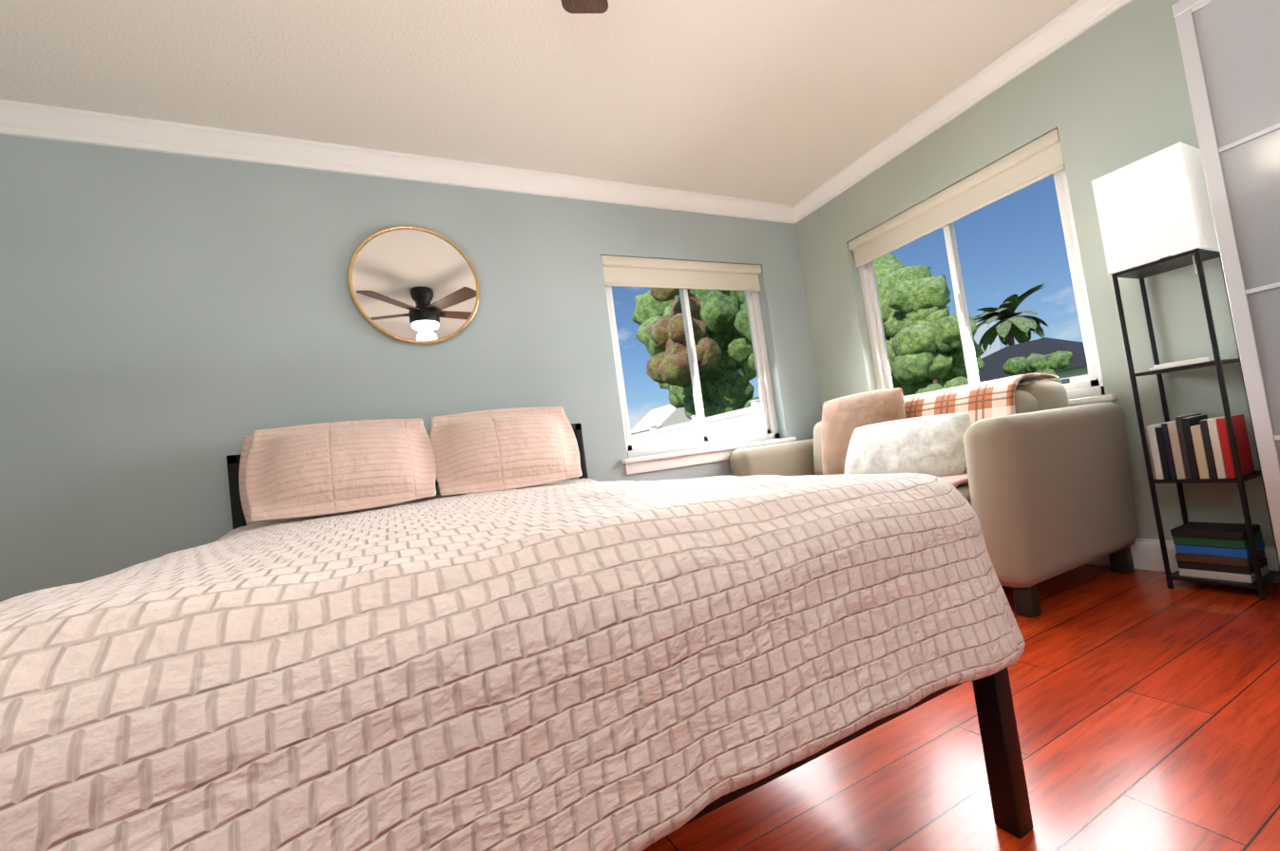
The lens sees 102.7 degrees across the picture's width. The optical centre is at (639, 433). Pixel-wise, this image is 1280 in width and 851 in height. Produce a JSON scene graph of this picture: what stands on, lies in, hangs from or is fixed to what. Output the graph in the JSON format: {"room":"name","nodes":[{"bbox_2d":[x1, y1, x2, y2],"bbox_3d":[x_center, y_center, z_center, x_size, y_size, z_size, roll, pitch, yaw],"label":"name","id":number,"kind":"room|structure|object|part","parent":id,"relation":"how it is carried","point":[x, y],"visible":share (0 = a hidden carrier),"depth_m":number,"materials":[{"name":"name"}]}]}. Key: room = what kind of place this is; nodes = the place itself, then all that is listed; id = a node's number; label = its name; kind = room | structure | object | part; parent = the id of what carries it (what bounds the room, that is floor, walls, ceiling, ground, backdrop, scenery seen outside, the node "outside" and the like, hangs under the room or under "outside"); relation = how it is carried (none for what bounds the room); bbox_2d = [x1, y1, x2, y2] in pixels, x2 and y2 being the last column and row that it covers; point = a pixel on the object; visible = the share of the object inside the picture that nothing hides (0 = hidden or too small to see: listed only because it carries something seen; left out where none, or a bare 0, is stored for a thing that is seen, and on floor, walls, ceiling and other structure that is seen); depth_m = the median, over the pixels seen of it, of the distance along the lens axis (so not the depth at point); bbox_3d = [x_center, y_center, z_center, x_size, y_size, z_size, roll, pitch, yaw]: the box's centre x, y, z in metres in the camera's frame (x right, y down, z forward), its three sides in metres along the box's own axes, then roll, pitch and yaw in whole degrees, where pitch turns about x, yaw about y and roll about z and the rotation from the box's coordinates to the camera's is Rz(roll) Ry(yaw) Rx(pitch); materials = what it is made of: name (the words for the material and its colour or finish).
{"room":"bedroom","nodes":[
{"label":"bedroom","id":0,"kind":"room"},
{"bbox_2d":[0,133,822,602],"bbox_3d":[-0.901,-0.210,2.769,5.195,2.440,0.160,-6,-3,-26],"label":"wall","id":1,"kind":"structure","parent":0,"point":[175,330],"depth_m":2.28,"materials":[{"name":"paint"}]},
{"bbox_2d":[0,98,800,224],"bbox_3d":[-1.001,-1.385,2.716,4.875,0.092,0.085,-6,-3,-26],"label":"crown molding","id":2,"kind":"structure","parent":1,"relation":"attached to","point":[20,119],"depth_m":2.48,"materials":[{"name":"white wood"}]},
{"bbox_2d":[347,225,479,344],"bbox_3d":[-1.136,-0.757,2.611,0.616,0.616,0.026,-6,-3,-26],"label":"mirror","id":3,"kind":"object","parent":1,"relation":"attached to","point":[413,285],"visible":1,"depth_m":2.60,"materials":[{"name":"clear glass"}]},
{"bbox_2d":[601,255,761,291],"bbox_3d":[0.313,-1.052,3.400,1.232,0.183,0.058,-6,-3,-26],"label":"roller blind","id":4,"kind":"object","parent":1,"relation":"attached to","point":[639,272],"visible":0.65,"depth_m":3.36,"materials":[{"name":"beige fabric"}]},
{"bbox_2d":[605,286,779,458],"bbox_3d":[0.352,-0.519,3.437,1.240,1.250,0.064,-6,-3,-26],"label":"window","id":5,"kind":"structure","parent":1,"relation":"in","point":[768,432],"depth_m":3.43,"materials":[{"name":"white plastic"}]},
{"bbox_2d":[621,437,796,475],"bbox_3d":[0.478,0.138,3.325,1.320,0.095,0.120,-6,-3,-26],"label":"sill","id":6,"kind":"structure","parent":1,"relation":"attached to","point":[653,463],"depth_m":3.19,"materials":[{"name":"white"}]},
{"bbox_2d":[0,0,1079,205],"bbox_3d":[-0.209,-1.679,1.059,5.195,0.120,4.120,-6,-3,-26],"label":"ceiling","id":7,"kind":"structure","parent":0,"point":[788,102],"depth_m":2.18,"materials":[{"name":"white paint"}]},
{"bbox_2d":[561,0,608,13],"bbox_3d":[-0.198,-1.446,1.006,1.289,0.349,1.268,-6,-3,-26],"label":"ceiling fan","id":8,"kind":"object","parent":7,"relation":"hanging from","point":[585,6],"visible":1,"depth_m":1.66,"materials":[{"name":"brown"}]},
{"bbox_2d":[642,564,1279,850],"bbox_3d":[0.125,0.856,0.933,5.195,0.120,4.120,-6,-3,-26],"label":"floor","id":9,"kind":"structure","parent":0,"point":[1146,703],"depth_m":1.13,"materials":[{"name":"brown wood"}]},
{"bbox_2d":[0,406,1033,850],"bbox_3d":[-0.532,0.354,1.514,1.782,1.102,2.235,-6,-3,-26],"label":"bed","id":10,"kind":"object","parent":9,"relation":"on","point":[357,637],"visible":1,"depth_m":0.59,"materials":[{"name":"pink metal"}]},
{"bbox_2d":[244,418,437,522],"bbox_3d":[-1.247,0.129,2.177,0.700,0.403,0.264,-6,-3,-26],"label":"pillow","id":11,"kind":"object","parent":10,"relation":"on","point":[304,472],"depth_m":2.10,"materials":[{"name":"pink fabric"}]},
{"bbox_2d":[428,406,582,496],"bbox_3d":[-0.645,0.065,2.487,0.700,0.411,0.262,-6,-3,-26],"label":"pillow","id":12,"kind":"object","parent":10,"relation":"on","point":[505,449],"depth_m":2.41,"materials":[{"name":"pink fabric"}]},
{"bbox_2d":[729,373,1138,617],"bbox_3d":[1.345,0.237,2.745,0.937,0.966,1.704,-6,-3,-26],"label":"sofa","id":13,"kind":"object","parent":9,"relation":"on","point":[1034,469],"visible":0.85,"depth_m":2.08,"materials":[{"name":"fabric"}]},
{"bbox_2d":[821,387,907,480],"bbox_3d":[1.238,0.013,2.864,0.266,0.487,0.496,-6,-3,-26],"label":"fur pillow","id":14,"kind":"object","parent":13,"relation":"on","point":[843,418],"depth_m":2.83,"materials":[{"name":"pink fur"}]},
{"bbox_2d":[843,412,971,483],"bbox_3d":[1.277,0.080,2.495,0.247,0.298,0.619,-6,-3,-26],"label":"pillow","id":15,"kind":"object","parent":13,"relation":"on","point":[933,445],"depth_m":2.39,"materials":[{"name":"white fabric"}]},
{"bbox_2d":[848,373,1059,486],"bbox_3d":[1.512,-0.015,2.505,0.792,0.431,0.619,-6,-3,-26],"label":"plaid blanket","id":16,"kind":"object","parent":13,"relation":"on","point":[922,433],"depth_m":2.39,"materials":[{"name":"fabric"}]},
{"bbox_2d":[1091,142,1279,600],"bbox_3d":[2.087,-0.233,1.954,0.257,1.625,0.257,-6,-3,-26],"label":"light","id":17,"kind":"object","parent":9,"relation":"on","point":[1155,214],"visible":0.98,"depth_m":1.89,"materials":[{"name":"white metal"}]},
{"bbox_3d":[2.006,-0.848,1.984,0.257,0.383,0.257,-6,-3,-26],"label":"lamp shade","id":18,"kind":"part","parent":17,"relation":"part of","materials":[{"name":"white fabric"}]},
{"bbox_2d":[1146,355,1269,584],"bbox_3d":[2.126,0.125,1.935,0.190,0.810,0.209,-6,-3,-26],"label":"books","id":19,"kind":"object","parent":17,"relation":"on","point":[1194,446],"depth_m":1.88,"materials":[{"name":"multicoloured paper"}]},
{"bbox_2d":[1172,0,1279,565],"bbox_3d":[2.405,-0.530,1.145,0.346,2.052,1.400,-6,-3,-26],"label":"wardrobe","id":20,"kind":"object","parent":9,"relation":"on","point":[1231,52],"visible":1,"depth_m":1.65,"materials":[{"name":"white"}]},
{"bbox_2d":[795,0,1275,547],"bbox_3d":[2.237,-0.660,2.039,0.160,2.440,3.960,-6,-3,-26],"label":"wall","id":21,"kind":"structure","parent":0,"point":[1107,95],"depth_m":2.23,"materials":[{"name":"paint"}]},
{"bbox_2d":[793,0,1131,220],"bbox_3d":[1.944,-1.804,2.105,0.085,0.092,3.600,-6,-3,-26],"label":"crown molding","id":22,"kind":"structure","parent":21,"relation":"attached to","point":[1068,25],"depth_m":2.62,"materials":[{"name":"white wood"}]},
{"bbox_2d":[858,168,1105,400],"bbox_3d":[1.823,-0.739,2.908,0.064,1.250,1.220,-6,-3,-26],"label":"window","id":23,"kind":"structure","parent":21,"relation":"in","point":[1093,387],"depth_m":2.88,"materials":[{"name":"white plastic"}]},
{"bbox_2d":[848,129,1065,267],"bbox_3d":[1.691,-1.259,2.903,0.058,0.183,1.212,-6,-3,-26],"label":"roller blind","id":24,"kind":"object","parent":23,"relation":"attached to","point":[1038,160],"visible":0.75,"depth_m":2.75,"materials":[{"name":"beige fabric"}]},
{"bbox_2d":[1068,394,1117,406],"bbox_3d":[1.832,-0.065,2.836,0.120,0.095,1.300,-6,-3,-26],"label":"sill","id":25,"kind":"structure","parent":21,"relation":"attached to","point":[1110,398],"depth_m":2.29,"materials":[{"name":"white"}]},
{"bbox_2d":[1086,538,1279,584],"bbox_3d":[2.273,0.500,2.020,0.016,0.132,3.750,-6,-3,-26],"label":"baseboard","id":26,"kind":"structure","parent":21,"relation":"attached to","point":[1146,554],"depth_m":2.17,"materials":[{"name":"white"}]},
{"label":"outside","id":27,"kind":"structure","parent":0,"visible":0},
{"bbox_3d":[4.288,1.374,12.452,100.000,0.200,100.000,-6,-3,-26],"label":"ground","id":28,"kind":"structure","parent":27,"visible":0},
{"bbox_2d":[630,403,691,435],"bbox_3d":[1.361,0.431,21.305,2.800,3.300,3.000,-6,-3,-26],"label":"shed","id":29,"kind":"object","parent":28,"relation":"on","point":[666,415],"depth_m":20.43,"materials":[{"name":"white"}]},
{"bbox_2d":[646,287,721,415],"bbox_3d":[1.048,-1.019,11.393,1.567,5.283,1.632,-6,-3,-26],"label":"trees","id":30,"kind":"object","parent":28,"relation":"on","point":[670,366],"depth_m":10.93,"materials":[{"name":"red plant"}]},
{"bbox_2d":[631,288,756,419],"bbox_3d":[1.717,-1.571,14.308,3.217,6.492,3.222,-6,-3,-26],"label":"trees","id":31,"kind":"object","parent":28,"relation":"on","point":[649,310],"depth_m":14.02,"materials":[{"name":"green plant"}]},
{"bbox_2d":[630,399,764,444],"bbox_3d":[0.806,0.682,10.732,0.160,1.910,9.360,-6,-3,-26],"label":"fence","id":32,"kind":"object","parent":28,"relation":"on","point":[747,419],"depth_m":9.37,"materials":[{"name":"white plastic"}]},
{"bbox_2d":[666,289,760,417],"bbox_3d":[1.896,-0.828,12.219,2.260,4.768,2.378,-6,-3,-26],"label":"trees","id":33,"kind":"object","parent":28,"relation":"on","point":[726,386],"depth_m":11.82,"materials":[{"name":"green plant"}]},
{"bbox_2d":[729,290,743,309],"bbox_3d":[5.046,-3.340,17.010,5.488,9.391,4.985,-6,-3,-26],"label":"trees","id":34,"kind":"object","parent":28,"relation":"on","point":[733,294],"depth_m":16.36,"materials":[{"name":"green plant"}]},
{"bbox_2d":[733,290,756,375],"bbox_3d":[3.124,-1.890,10.914,2.426,6.422,2.660,-6,-3,-26],"label":"trees","id":35,"kind":"object","parent":28,"relation":"on","point":[741,324],"depth_m":10.63,"materials":[{"name":"green plant"}]},
{"bbox_2d":[873,252,987,389],"bbox_3d":[8.280,-2.654,17.227,6.362,7.211,5.476,-6,-3,-26],"label":"trees","id":36,"kind":"object","parent":28,"relation":"on","point":[891,271],"depth_m":15.58,"materials":[{"name":"green plant"}]},
{"bbox_2d":[883,274,984,396],"bbox_3d":[7.907,-1.687,13.732,2.184,5.046,2.505,-6,-3,-26],"label":"trees","id":37,"kind":"object","parent":28,"relation":"on","point":[921,327],"depth_m":13.37,"materials":[{"name":"green plant"}]},
{"bbox_2d":[973,322,1000,358],"bbox_3d":[35.984,-6.331,65.542,11.000,12.000,14.000,-6,-3,-26],"label":"building","id":38,"kind":"structure","parent":28,"relation":"on","point":[980,334],"depth_m":60.77,"materials":[{"name":"white"}]},
{"bbox_2d":[974,282,1050,354],"bbox_3d":[28.745,-5.720,39.357,5.766,10.132,6.382,-6,-3,-26],"label":"palm tree","id":39,"kind":"object","parent":28,"relation":"on","point":[1009,326],"depth_m":38.89,"materials":[{"name":"green plant"}]},
{"bbox_2d":[978,337,1089,384],"bbox_3d":[22.087,-2.737,28.802,10.000,4.900,10.000,-6,-3,-26],"label":"house","id":40,"kind":"structure","parent":28,"relation":"on","point":[1076,371],"depth_m":26.81,"materials":[{"name":"grey"}]},
{"bbox_2d":[1001,350,1072,383],"bbox_3d":[9.680,-0.730,12.171,1.319,2.538,1.259,-6,-3,-26],"label":"trees","id":41,"kind":"object","parent":28,"relation":"on","point":[1049,364],"depth_m":12.17,"materials":[{"name":"green plant"}]}
]}

